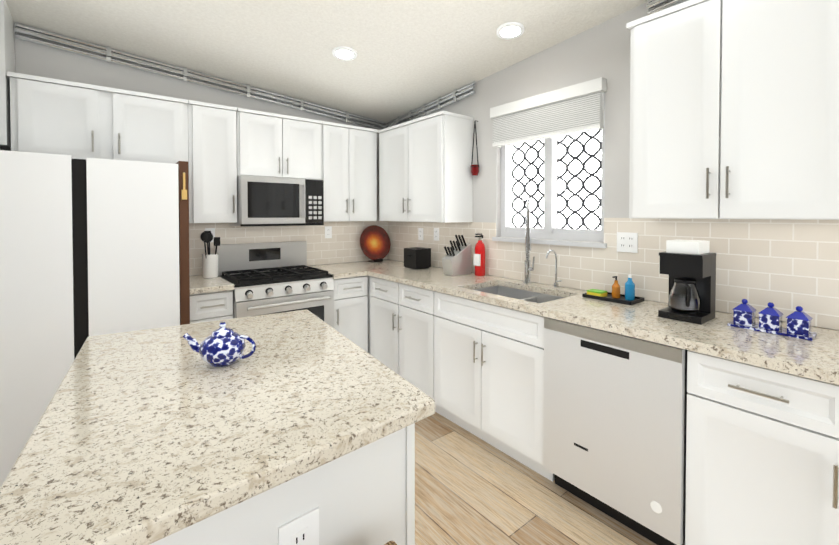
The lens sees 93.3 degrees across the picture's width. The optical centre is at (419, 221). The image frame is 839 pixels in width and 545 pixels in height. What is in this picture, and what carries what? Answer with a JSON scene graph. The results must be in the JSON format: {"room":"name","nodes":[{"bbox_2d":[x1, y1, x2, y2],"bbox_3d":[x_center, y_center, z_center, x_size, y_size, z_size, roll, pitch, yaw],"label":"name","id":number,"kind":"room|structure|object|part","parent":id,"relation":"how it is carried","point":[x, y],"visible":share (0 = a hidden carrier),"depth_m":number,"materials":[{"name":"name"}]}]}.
{"room":"kitchen","nodes":[
{"label":"kitchen","id":0,"kind":"room"},
{"bbox_2d":[15,32,386,275],"bbox_3d":[-2.817,-0.358,2.366,6.500,3.450,0.150,-1,1,-38],"label":"wall","id":1,"kind":"structure","parent":0,"point":[34,59],"depth_m":2.83,"materials":[{"name":"grey paint"}]},
{"bbox_2d":[0,0,14,150],"bbox_3d":[-2.452,-0.868,2.341,0.048,0.870,0.323,-1,1,-38],"label":"filler panel","id":2,"kind":"object","parent":1,"relation":"attached to","point":[7,47],"visible":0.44,"depth_m":2.25,"materials":[{"name":"white wood"}]},
{"bbox_2d":[7,71,187,163],"bbox_3d":[-2.067,-0.614,2.627,0.891,0.472,0.360,-1,1,-38],"label":"upper cabinet","id":3,"kind":"object","parent":1,"relation":"attached to","point":[75,120],"visible":0.94,"depth_m":2.47,"materials":[{"name":"white wood"}]},
{"bbox_2d":[14,22,385,129],"bbox_3d":[-1.433,-1.089,3.309,2.748,0.327,0.048,-1,1,-38],"label":"pipes","id":4,"kind":"object","parent":1,"relation":"attached to","point":[108,52],"visible":0.88,"depth_m":2.98,"materials":[{"name":"white metal"}]},
{"bbox_2d":[188,100,236,222],"bbox_3d":[-1.591,-0.423,3.007,0.319,0.867,0.360,-1,1,-38],"label":"upper cabinet","id":5,"kind":"object","parent":1,"relation":"attached to","point":[212,151],"visible":0.9,"depth_m":2.89,"materials":[{"name":"white wood"}]},
{"bbox_2d":[236,108,321,179],"bbox_3d":[-1.196,-0.608,3.317,0.679,0.507,0.360,-1,1,-38],"label":"upper cabinet","id":6,"kind":"object","parent":1,"relation":"attached to","point":[276,145],"visible":0.98,"depth_m":3.17,"materials":[{"name":"white wood"}]},
{"bbox_2d":[228,175,323,226],"bbox_3d":[-1.177,-0.158,3.283,0.659,0.382,0.450,-1,1,-38],"label":"over-the-range microwave","id":7,"kind":"object","parent":6,"relation":"attached to","point":[268,201],"visible":0.98,"depth_m":3.11,"materials":[{"name":"silver metal"}]},
{"bbox_2d":[189,221,387,275],"bbox_3d":[-1.105,0.207,3.631,1.954,0.413,0.008,-1,1,-38],"label":"tile backsplash","id":8,"kind":"structure","parent":1,"relation":"attached to","point":[342,245],"depth_m":3.67,"materials":[{"name":"beige tile"}]},
{"bbox_2d":[205,228,214,241],"bbox_3d":[-1.675,0.111,3.168,0.070,0.114,0.007,-1,1,-38],"label":"electrical outlet","id":9,"kind":"object","parent":8,"relation":"attached to","point":[212,230],"visible":0.27,"depth_m":3.18,"materials":[{"name":"white plastic"}]},
{"bbox_2d":[325,226,331,237],"bbox_3d":[-0.875,0.105,3.802,0.070,0.114,0.007,-1,1,-38],"label":"electrical outlet","id":10,"kind":"object","parent":8,"relation":"attached to","point":[328,231],"visible":1,"depth_m":3.80,"materials":[{"name":"white plastic"}]},
{"bbox_2d":[321,121,377,221],"bbox_3d":[-0.708,-0.434,3.707,0.563,0.867,0.360,-1,1,-38],"label":"upper cabinet","id":11,"kind":"object","parent":1,"relation":"attached to","point":[349,165],"visible":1,"depth_m":3.58,"materials":[{"name":"white wood"}]},
{"bbox_2d":[6,0,647,123],"bbox_3d":[-0.535,-1.549,-0.534,6.500,1.228,7.500,-1,1,-38],"label":"ceiling","id":12,"kind":"structure","parent":0,"point":[413,54],"depth_m":2.58,"materials":[{"name":"white paint"}]},
{"bbox_2d":[332,46,356,60],"bbox_3d":[-0.525,-1.177,2.780,0.176,0.012,0.176,5,-7,-38],"label":"recessed light","id":13,"kind":"object","parent":12,"relation":"in","point":[345,53],"visible":1,"depth_m":2.78,"materials":[{"name":"white plastic"}]},
{"bbox_2d":[496,22,524,38],"bbox_3d":[0.569,-1.191,2.480,0.176,0.012,0.176,5,-7,-38],"label":"recessed light","id":14,"kind":"object","parent":12,"relation":"in","point":[510,30],"visible":0.98,"depth_m":2.48,"materials":[{"name":"white plastic"}]},
{"bbox_2d":[415,412,656,544],"bbox_3d":[-0.535,1.465,-0.484,6.500,0.100,7.500,-1,1,-38],"label":"floor","id":15,"kind":"structure","parent":0,"point":[471,489],"depth_m":1.93,"materials":[{"name":"brown wood"}]},
{"bbox_2d":[0,150,189,487],"bbox_3d":[-1.976,0.497,2.450,0.880,1.737,0.780,-1,1,-38],"label":"fridge","id":16,"kind":"object","parent":15,"relation":"on","point":[89,247],"depth_m":2.09,"materials":[{"name":"white metal"}]},
{"bbox_3d":[-1.677,0.492,2.740,0.050,1.737,0.697,-1,1,-38],"label":"wood fridge side panel","id":17,"kind":"part","parent":16,"relation":"part of","materials":[{"name":"brown wood"}]},
{"bbox_2d":[181,172,186,199],"bbox_3d":[-1.454,-0.219,2.447,0.028,0.168,0.016,-1,1,-38],"label":"brush","id":18,"kind":"object","parent":16,"relation":"hanging from","point":[184,194],"visible":1,"depth_m":2.44,"materials":[{"name":"yellow wood"}]},
{"bbox_2d":[190,290,232,323],"bbox_3d":[-1.564,0.914,2.873,0.270,0.889,0.640,-1,1,-38],"label":"base cabinet","id":19,"kind":"object","parent":15,"relation":"on","point":[211,306],"visible":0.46,"depth_m":2.64,"materials":[{"name":"white wood"}]},
{"bbox_2d":[189,275,233,294],"bbox_3d":[-1.567,0.447,2.866,0.274,0.038,0.634,-1,1,-38],"label":"countertop","id":20,"kind":"structure","parent":19,"relation":"on","point":[199,284],"depth_m":2.69,"materials":[{"name":"white stone"}]},
{"bbox_2d":[200,231,219,277],"bbox_3d":[-1.603,0.247,3.014,0.134,0.354,0.150,-1,1,-38],"label":"utensil crock","id":21,"kind":"object","parent":20,"relation":"on","point":[210,265],"visible":1,"depth_m":2.97,"materials":[{"name":"white ceramic"}]},
{"bbox_2d":[215,241,333,327],"bbox_3d":[-1.138,0.771,3.147,0.733,1.165,0.702,-1,1,-38],"label":"range","id":22,"kind":"object","parent":15,"relation":"on","point":[271,278],"visible":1,"depth_m":3.08,"materials":[{"name":"silver metal"}]},
{"bbox_2d":[149,423,414,544],"bbox_3d":[-0.540,0.940,1.298,0.646,0.889,1.184,-1,1,-33],"label":"kitchen island","id":23,"kind":"object","parent":15,"relation":"on","point":[364,495],"visible":0.17,"depth_m":0.90,"materials":[{"name":"white wood"}]},
{"bbox_2d":[0,309,434,544],"bbox_3d":[-0.585,0.475,1.247,0.862,0.038,1.299,-1,1,-33],"label":"island countertop","id":24,"kind":"structure","parent":23,"relation":"on","point":[145,437],"depth_m":0.90,"materials":[{"name":"white stone"}]},
{"bbox_2d":[183,322,255,366],"bbox_3d":[-0.642,0.388,1.271,0.187,0.131,0.148,-1,1,-38],"label":"teapot","id":25,"kind":"object","parent":24,"relation":"on","point":[222,345],"visible":1,"depth_m":1.24,"materials":[{"name":"ceramic"}]},
{"bbox_2d":[278,507,318,544],"bbox_3d":[-0.252,0.693,0.831,0.088,0.142,0.007,-1,1,-41],"label":"outlet","id":26,"kind":"object","parent":23,"relation":"attached to","point":[303,529],"visible":1,"depth_m":0.83,"materials":[{"name":"white plastic"}]},
{"bbox_2d":[333,276,367,351],"bbox_3d":[-0.748,0.903,3.518,0.329,0.889,0.640,-1,1,-38],"label":"base cabinet","id":27,"kind":"object","parent":15,"relation":"on","point":[350,308],"visible":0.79,"depth_m":3.31,"materials":[{"name":"white wood"}]},
{"bbox_2d":[367,276,371,353],"bbox_3d":[-0.373,0.898,3.818,0.586,0.889,0.637,-1,1,-38],"label":"base cabinet","id":28,"kind":"object","parent":15,"relation":"on","point":[368,295],"depth_m":3.43,"materials":[{"name":"white wood"}]},
{"bbox_2d":[310,259,838,384],"bbox_3d":[0.364,0.452,2.596,0.939,0.038,3.457,-1,1,-38],"label":"countertop","id":29,"kind":"structure","parent":28,"relation":"on","point":[817,358],"depth_m":1.77,"materials":[{"name":"white stone"}]},
{"bbox_2d":[369,259,382,261],"bbox_3d":[-0.453,0.392,4.026,0.100,0.030,0.145,-1,1,-38],"label":"plate stand","id":30,"kind":"object","parent":29,"relation":"on","point":[377,260],"visible":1,"depth_m":3.98,"materials":[{"name":"black plastic"}]},
{"bbox_2d":[360,225,390,259],"bbox_3d":[-0.454,0.219,4.023,0.360,0.360,0.034,-1,-11,-38],"label":"decorative plate","id":31,"kind":"object","parent":30,"relation":"on","point":[375,243],"visible":0.98,"depth_m":4.03,"materials":[{"name":"brown ceramic"}]},
{"bbox_2d":[404,247,430,268],"bbox_3d":[-0.025,0.327,3.538,0.182,0.177,0.180,-1,1,-38],"label":"toaster","id":32,"kind":"object","parent":29,"relation":"on","point":[417,257],"visible":1,"depth_m":3.48,"materials":[{"name":"black plastic"}]},
{"bbox_2d":[442,235,470,275],"bbox_3d":[0.295,0.265,3.152,0.220,0.315,0.110,-1,1,-38],"label":"knife block","id":33,"kind":"object","parent":29,"relation":"on","point":[456,260],"visible":1,"depth_m":3.12,"materials":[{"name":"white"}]},
{"bbox_2d":[473,233,484,275],"bbox_3d":[0.470,0.259,3.093,0.091,0.328,0.081,-1,1,-38],"label":"fire extinguisher","id":34,"kind":"object","parent":29,"relation":"on","point":[479,259],"visible":1,"depth_m":3.06,"materials":[{"name":"red metal"}]},
{"bbox_2d":[473,285,564,302],"bbox_3d":[0.607,0.581,2.505,0.460,0.214,0.690,-1,1,-38],"label":"sink basin","id":35,"kind":"object","parent":29,"relation":"in","point":[530,296],"visible":0.02,"depth_m":2.73,"materials":[{"name":"silver metal"}]},
{"bbox_2d":[523,198,534,283],"bbox_3d":[0.731,0.136,2.675,0.176,0.589,0.146,-1,1,-38],"label":"faucet","id":36,"kind":"object","parent":29,"relation":"on","point":[528,268],"visible":1,"depth_m":2.71,"materials":[{"name":"silver metal"}]},
{"bbox_2d":[546,250,561,287],"bbox_3d":[0.859,0.307,2.537,0.131,0.251,0.057,-1,1,-38],"label":"tap","id":37,"kind":"object","parent":29,"relation":"on","point":[556,284],"visible":1,"depth_m":2.57,"materials":[{"name":"silver metal"}]},
{"bbox_2d":[582,275,644,304],"bbox_3d":[1.090,0.365,2.234,0.165,0.144,0.270,-1,1,-38],"label":"soap tray","id":38,"kind":"object","parent":29,"relation":"on","point":[629,297],"visible":1,"depth_m":2.20,"materials":[{"name":"grey plastic"}]},
{"bbox_2d":[658,239,715,324],"bbox_3d":[1.229,0.267,1.825,0.214,0.355,0.172,-1,1,-38],"label":"coffee maker","id":39,"kind":"object","parent":29,"relation":"on","point":[688,267],"visible":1,"depth_m":1.78,"materials":[{"name":"black plastic"}]},
{"bbox_2d":[728,299,816,340],"bbox_3d":[1.442,0.390,1.626,0.110,0.116,0.260,-1,1,-38],"label":"canister set","id":40,"kind":"object","parent":29,"relation":"on","point":[770,320],"visible":1,"depth_m":1.60,"materials":[{"name":"blue ceramic"}]},
{"bbox_2d":[370,277,399,373],"bbox_3d":[-0.065,0.905,3.386,0.640,0.889,0.418,-1,1,-38],"label":"base cabinet","id":41,"kind":"object","parent":15,"relation":"on","point":[384,314],"visible":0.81,"depth_m":3.21,"materials":[{"name":"white wood"}]},
{"bbox_2d":[384,541,396,544],"bbox_3d":[-0.093,1.056,0.615,0.405,0.680,0.405,-1,1,-38],"label":"wicker stool","id":42,"kind":"object","parent":15,"relation":"on","point":[391,543],"visible":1,"depth_m":0.88,"materials":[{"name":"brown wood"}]},
{"bbox_2d":[398,283,441,414],"bbox_3d":[0.194,0.911,3.059,0.640,0.889,0.413,-1,1,-38],"label":"base cabinet","id":43,"kind":"object","parent":15,"relation":"on","point":[416,315],"visible":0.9,"depth_m":2.87,"materials":[{"name":"white wood"}]},
{"bbox_2d":[434,291,554,481],"bbox_3d":[0.595,0.922,2.553,0.640,0.884,0.875,-1,1,-38],"label":"base cabinet","id":44,"kind":"object","parent":15,"relation":"on","point":[489,373],"visible":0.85,"depth_m":2.32,"materials":[{"name":"white wood"}]},
{"bbox_2d":[543,317,687,544],"bbox_3d":[1.065,0.930,1.966,0.620,0.888,0.620,-1,1,-38],"label":"dishwasher","id":45,"kind":"object","parent":15,"relation":"on","point":[615,414],"visible":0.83,"depth_m":1.72,"materials":[{"name":"silver metal"}]},
{"bbox_2d":[685,350,838,544],"bbox_3d":[1.393,0.936,1.546,0.640,0.889,0.440,-1,1,-38],"label":"base cabinet","id":46,"kind":"object","parent":15,"relation":"on","point":[762,455],"visible":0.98,"depth_m":1.37,"materials":[{"name":"white wood"}]},
{"bbox_2d":[396,0,834,329],"bbox_3d":[2.001,-0.342,1.399,0.150,3.450,7.350,-1,1,-38],"label":"wall","id":47,"kind":"structure","parent":0,"point":[603,49],"depth_m":2.56,"materials":[{"name":"grey paint"}]},
{"bbox_2d":[378,111,472,222],"bbox_3d":[0.015,-0.426,3.488,0.360,0.857,0.916,-1,1,-38],"label":"upper cabinet","id":48,"kind":"object","parent":47,"relation":"attached to","point":[425,174],"visible":1,"depth_m":3.23,"materials":[{"name":"white wood"}]},
{"bbox_2d":[386,81,475,127],"bbox_3d":[0.050,-1.034,3.670,0.048,0.204,1.253,-1,1,-38],"label":"chrome rail","id":49,"kind":"object","parent":47,"relation":"attached to","point":[439,101],"visible":0.92,"depth_m":3.52,"materials":[{"name":"white metal"}]},
{"bbox_2d":[471,120,478,175],"bbox_3d":[0.446,-0.588,3.180,0.077,0.443,0.080,-1,1,-38],"label":"votive holder","id":50,"kind":"object","parent":47,"relation":"hanging from","point":[474,170],"visible":1,"depth_m":3.16,"materials":[{"name":"red metal"}]},
{"bbox_2d":[492,92,606,247],"bbox_3d":[0.890,-0.345,2.749,0.135,1.000,0.885,-1,1,-38],"label":"window","id":51,"kind":"structure","parent":47,"relation":"in","point":[549,230],"depth_m":2.75,"materials":[{"name":"grey plastic"}]},
{"bbox_2d":[511,140,543,227],"bbox_3d":[0.835,-0.282,3.056,0.020,0.657,0.298,-1,1,-38],"label":"window grille","id":52,"kind":"object","parent":51,"relation":"in","point":[517,149],"depth_m":3.05,"materials":[{"name":"grey metal"}]},
{"bbox_2d":[490,77,606,146],"bbox_3d":[0.830,-0.710,2.695,0.061,0.292,0.865,-1,1,-38],"label":"window blind","id":53,"kind":"object","parent":51,"relation":"attached to","point":[574,109],"visible":1,"depth_m":2.61,"materials":[{"name":"white fabric"}]},
{"bbox_2d":[557,129,601,229],"bbox_3d":[1.098,-0.276,2.724,0.020,0.659,0.324,-1,1,-38],"label":"window grille","id":54,"kind":"object","parent":51,"relation":"in","point":[563,180],"depth_m":2.71,"materials":[{"name":"grey metal"}]},
{"bbox_2d":[388,218,838,329],"bbox_3d":[0.824,0.200,2.766,0.008,0.456,3.740,-1,1,-38],"label":"tile backsplash","id":55,"kind":"structure","parent":47,"relation":"attached to","point":[786,267],"depth_m":2.00,"materials":[{"name":"beige tile"}]},
{"bbox_2d":[418,228,422,239],"bbox_3d":[0.011,0.121,3.777,0.007,0.114,0.070,-1,1,-38],"label":"electrical outlet","id":56,"kind":"object","parent":55,"relation":"attached to","point":[420,233],"visible":1,"depth_m":3.78,"materials":[{"name":"white plastic"}]},
{"bbox_2d":[434,228,438,240],"bbox_3d":[0.153,0.118,3.599,0.007,0.114,0.070,-1,1,-38],"label":"electrical outlet","id":57,"kind":"object","parent":55,"relation":"attached to","point":[436,234],"visible":1,"depth_m":3.59,"materials":[{"name":"white plastic"}]},
{"bbox_2d":[617,232,637,252],"bbox_3d":[1.196,0.121,2.282,0.007,0.114,0.115,-1,1,-38],"label":"electrical outlet","id":58,"kind":"object","parent":55,"relation":"attached to","point":[627,241],"visible":1,"depth_m":2.28,"materials":[{"name":"white plastic"}]},
{"bbox_2d":[646,0,686,14],"bbox_3d":[1.665,-1.213,1.629,0.048,0.213,1.353,-1,1,-38],"label":"chrome rail","id":59,"kind":"object","parent":47,"relation":"attached to","point":[650,4],"visible":0.83,"depth_m":2.10,"materials":[{"name":"white metal"}]},
{"bbox_2d":[626,0,838,219],"bbox_3d":[1.494,-0.491,1.619,0.360,0.964,1.128,-1,1,-38],"label":"upper cabinet","id":60,"kind":"object","parent":47,"relation":"attached to","point":[734,109],"visible":1,"depth_m":1.63,"materials":[{"name":"white wood"}]},
{"label":"outside","id":61,"kind":"structure","parent":0,"visible":0},
{"bbox_2d":[510,130,601,229],"bbox_3d":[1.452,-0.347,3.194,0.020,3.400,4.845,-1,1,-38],"label":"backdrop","id":62,"kind":"structure","parent":61,"point":[591,185],"depth_m":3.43,"materials":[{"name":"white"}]}
]}

